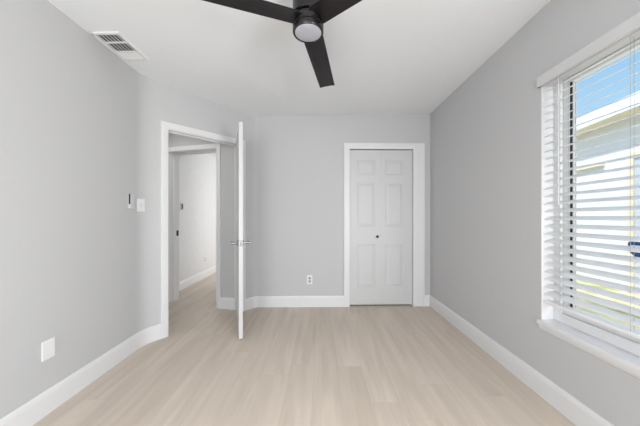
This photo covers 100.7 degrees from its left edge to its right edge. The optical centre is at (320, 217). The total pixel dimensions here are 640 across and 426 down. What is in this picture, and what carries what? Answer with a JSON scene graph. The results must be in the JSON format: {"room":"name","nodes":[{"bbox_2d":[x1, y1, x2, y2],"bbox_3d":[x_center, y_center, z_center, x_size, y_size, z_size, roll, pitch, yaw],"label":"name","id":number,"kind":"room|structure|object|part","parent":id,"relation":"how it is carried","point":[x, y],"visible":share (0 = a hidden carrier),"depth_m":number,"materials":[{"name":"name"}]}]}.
{"room":"empty bedroom","nodes":[
{"label":"empty bedroom","id":0,"kind":"room"},
{"bbox_2d":[0,0,135,418],"bbox_3d":[-1.663,-0.062,0.403,0.115,2.425,4.005,0,0,0],"label":"wall","id":1,"kind":"structure","parent":0,"point":[68,102],"depth_m":1.64,"materials":[{"name":"grey paint"}]},
{"bbox_2d":[41,337,54,361],"bbox_3d":[-1.602,0.776,1.560,0.006,0.112,0.074,0,0,0],"label":"cover plate","id":2,"kind":"object","parent":1,"relation":"attached to","point":[48,346],"visible":1,"depth_m":1.55,"materials":[{"name":"white plastic"}]},
{"bbox_2d":[0,324,160,425],"bbox_3d":[-1.556,1.080,0.459,0.098,0.140,4.118,0,0,0],"label":"baseboard","id":3,"kind":"structure","parent":1,"relation":"attached to","point":[37,408],"depth_m":1.72,"materials":[{"name":"white paint"}]},
{"bbox_2d":[128,193,134,208],"bbox_3d":[-1.594,-0.137,2.235,0.022,0.126,0.054,0,0,0],"label":"remote","id":4,"kind":"object","parent":1,"relation":"attached to","point":[130,196],"visible":1,"depth_m":2.22,"materials":[{"name":"grey plastic"}]},
{"bbox_2d":[136,71,258,332],"bbox_3d":[-1.265,-0.072,2.905,0.172,2.444,1.360,0,0,37],"label":"wall","id":5,"kind":"structure","parent":0,"point":[156,102],"depth_m":2.50,"materials":[{"name":"grey paint"}]},
{"bbox_2d":[137,198,144,211],"bbox_3d":[-1.592,-0.108,2.357,0.016,0.114,0.078,0,0,10],"label":"light switch","id":6,"kind":"object","parent":5,"relation":"attached to","point":[140,202],"visible":1,"depth_m":2.35,"materials":[{"name":"white plastic"}]},
{"bbox_2d":[161,121,245,338],"bbox_3d":[-1.271,0.102,2.931,0.145,2.097,0.956,0,0,38],"label":"door frame","id":7,"kind":"structure","parent":5,"relation":"attached to","point":[166,127],"depth_m":2.57,"materials":[{"name":"white paint"}]},
{"bbox_2d":[230,122,249,338],"bbox_3d":[-0.878,0.121,2.848,0.184,2.033,0.802,0,0,-20],"label":"door","id":8,"kind":"structure","parent":5,"relation":"in","point":[239,242],"depth_m":2.48,"materials":[{"name":"white paint"}]},
{"bbox_2d":[179,154,215,281],"bbox_3d":[-2.268,-0.055,5.980,0.120,2.410,4.240,0,0,0],"label":"wall","id":9,"kind":"structure","parent":0,"point":[197,172],"depth_m":4.76,"materials":[{"name":"paint"}]},
{"bbox_2d":[179,265,215,290],"bbox_3d":[-2.201,1.080,5.880,0.014,0.140,4.040,0,0,0],"label":"baseboard","id":10,"kind":"structure","parent":9,"relation":"attached to","point":[183,284],"depth_m":4.69,"materials":[{"name":"white paint"}]},
{"bbox_2d":[169,133,234,297],"bbox_3d":[-1.835,-0.069,3.614,1.662,2.438,0.263,0,0,13],"label":"wall","id":11,"kind":"structure","parent":0,"point":[227,152],"depth_m":3.33,"materials":[{"name":"grey paint"}]},
{"bbox_2d":[169,143,220,308],"bbox_3d":[-1.665,0.107,3.556,0.888,2.086,0.214,0,0,15],"label":"door frame","id":12,"kind":"structure","parent":11,"relation":"attached to","point":[174,152],"depth_m":3.61,"materials":[{"name":"white paint"}]},
{"bbox_2d":[220,297,234,309],"bbox_3d":[-1.160,1.080,3.320,0.211,0.140,0.014,0,0,11],"label":"baseboard","id":13,"kind":"structure","parent":11,"relation":"attached to","point":[225,303],"depth_m":3.31,"materials":[{"name":"white paint"}]},
{"bbox_2d":[48,0,549,156],"bbox_3d":[-0.475,-1.361,3.225,4.850,0.234,9.950,0,0,0],"label":"ceiling","id":14,"kind":"structure","parent":0,"point":[385,56],"depth_m":2.06,"materials":[{"name":"paint"}]},
{"bbox_2d":[89,31,148,60],"bbox_3d":[-1.490,-1.273,1.985,0.204,0.009,0.326,-1,0,0],"label":"ceiling vent","id":15,"kind":"object","parent":14,"relation":"in","point":[115,41],"visible":1,"depth_m":1.96,"materials":[{"name":"white metal"}]},
{"bbox_2d":[203,0,361,87],"bbox_3d":[-0.121,-1.158,1.573,1.332,0.299,1.266,0,0,0],"label":"ceiling fan","id":16,"kind":"object","parent":14,"relation":"hanging from","point":[307,17],"visible":1,"depth_m":1.41,"materials":[{"name":"black metal"}]},
{"bbox_3d":[-0.445,-1.085,1.321,0.685,0.024,0.121,0,0,-20],"label":"blade","id":17,"kind":"part","parent":16,"relation":"part of","materials":[{"name":"black wood"}]},
{"bbox_3d":[-0.001,-1.085,1.858,0.121,0.024,0.685,0,0,10],"label":"blade","id":18,"kind":"part","parent":16,"relation":"part of","materials":[{"name":"black wood"}]},
{"bbox_3d":[0.242,-1.085,1.204,0.685,0.024,0.121,0,0,40],"label":"blade","id":19,"kind":"part","parent":16,"relation":"part of","materials":[{"name":"black wood"}]},
{"bbox_2d":[32,272,575,425],"bbox_3d":[-0.650,1.190,3.225,4.500,0.080,9.950,0,0,0],"label":"floor","id":20,"kind":"structure","parent":0,"point":[379,364],"depth_m":1.91,"materials":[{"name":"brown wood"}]},
{"bbox_2d":[259,114,429,295],"bbox_3d":[0.290,-0.098,3.475,2.267,2.496,0.115,0,0,-1],"label":"wall","id":21,"kind":"structure","parent":0,"point":[301,158],"depth_m":3.41,"materials":[{"name":"grey paint"}]},
{"bbox_2d":[246,296,343,309],"bbox_3d":[-0.321,1.080,3.391,1.246,0.140,0.114,0,0,-6],"label":"baseboard","id":22,"kind":"structure","parent":21,"relation":"attached to","point":[256,301],"depth_m":3.39,"materials":[{"name":"white paint"}]},
{"bbox_2d":[307,275,311,283],"bbox_3d":[-0.140,0.802,3.404,0.070,0.115,0.009,0,0,-1],"label":"wall outlet","id":23,"kind":"object","parent":21,"relation":"attached to","point":[309,277],"visible":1,"depth_m":3.40,"materials":[{"name":"white plastic"}]},
{"bbox_2d":[350,150,411,304],"bbox_3d":[0.786,0.131,3.447,0.813,2.006,0.066,0,0,-1],"label":"door","id":24,"kind":"structure","parent":21,"relation":"in","point":[380,180],"depth_m":3.45,"materials":[{"name":"white paint"}]},
{"bbox_2d":[344,143,424,306],"bbox_3d":[0.823,0.097,3.475,1.041,2.106,0.136,0,0,-1],"label":"door frame","id":25,"kind":"structure","parent":21,"relation":"attached to","point":[418,149],"depth_m":3.42,"materials":[{"name":"white paint"}]},
{"bbox_2d":[430,0,639,425],"bbox_3d":[1.508,-0.100,0.920,0.165,2.500,5.040,0,0,0],"label":"wall","id":26,"kind":"structure","parent":0,"point":[485,136],"depth_m":1.99,"materials":[{"name":"grey paint"}]},
{"bbox_2d":[425,295,613,425],"bbox_3d":[1.385,1.080,0.920,0.081,0.140,5.040,0,0,0],"label":"baseboard","id":27,"kind":"structure","parent":26,"relation":"attached to","point":[578,413],"depth_m":1.80,"materials":[{"name":"white paint"}]},
{"bbox_2d":[537,37,639,378],"bbox_3d":[1.488,-0.088,1.006,0.179,1.620,1.420,0,0,0],"label":"window","id":28,"kind":"structure","parent":26,"relation":"in","point":[618,349],"depth_m":1.63,"materials":[{"name":"white plastic"}]},
{"bbox_3d":[1.539,-0.137,1.611,0.020,1.375,0.016,0,0,0],"label":"screen frame","id":29,"kind":"part","parent":28,"relation":"part of","materials":[{"name":"grey metal"}]},
{"bbox_2d":[537,11,639,338],"bbox_3d":[1.440,-0.176,1.006,0.087,1.453,1.416,0,0,0],"label":"window blind","id":30,"kind":"object","parent":28,"relation":"attached to","point":[628,30],"visible":1,"depth_m":1.38,"materials":[{"name":"white paint"}]},
{"bbox_3d":[1.458,0.540,1.007,0.050,0.020,1.390,0,0,0],"label":"rail","id":31,"kind":"part","parent":30,"relation":"part of","materials":[{"name":"white paint"}]},
{"bbox_3d":[1.457,-0.145,1.228,0.051,1.390,0.008,0,0,0],"label":"ladder cord","id":32,"kind":"part","parent":30,"relation":"part of","materials":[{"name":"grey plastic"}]},
{"bbox_3d":[1.466,0.670,1.006,0.137,0.024,1.420,0,0,0],"label":"sill","id":33,"kind":"part","parent":28,"relation":"part of","materials":[{"name":"white paint"}]},
{"bbox_3d":[1.539,-0.129,1.006,0.032,1.459,1.312,0,0,0],"label":"sash","id":34,"kind":"part","parent":28,"relation":"part of","materials":[{"name":"white plastic"}]},
{"bbox_2d":[628,242,639,256],"bbox_3d":[1.540,0.147,1.272,0.002,0.096,0.111,0,0,0],"label":"window sticker","id":35,"kind":"object","parent":28,"relation":"attached to","point":[637,244],"visible":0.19,"depth_m":1.29,"materials":[{"name":"blue"}]},
{"label":"outside","id":36,"kind":"structure","parent":0,"visible":0},
{"bbox_2d":[577,280,639,329],"bbox_3d":[13.800,1.295,10.000,24.400,0.210,52.000,0,0,0],"label":"ground","id":37,"kind":"structure","parent":36,"point":[578,281],"depth_m":3.66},
{"bbox_2d":[577,91,639,296],"bbox_3d":[7.564,-0.610,5.435,5.760,3.760,15.800,0,0,8],"label":"house","id":38,"kind":"structure","parent":37,"relation":"on","point":[635,99],"depth_m":4.41,"materials":[{"name":"white paint"}]},
{"bbox_3d":[4.755,0.124,3.659,0.070,2.251,0.950,0,0,8],"label":"house door","id":39,"kind":"part","parent":38,"relation":"part of","materials":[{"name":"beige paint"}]},
{"bbox_3d":[4.762,0.124,3.658,0.025,2.071,0.770,0,0,8],"label":"house pane","id":40,"kind":"part","parent":38,"relation":"part of","materials":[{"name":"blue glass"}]}
]}

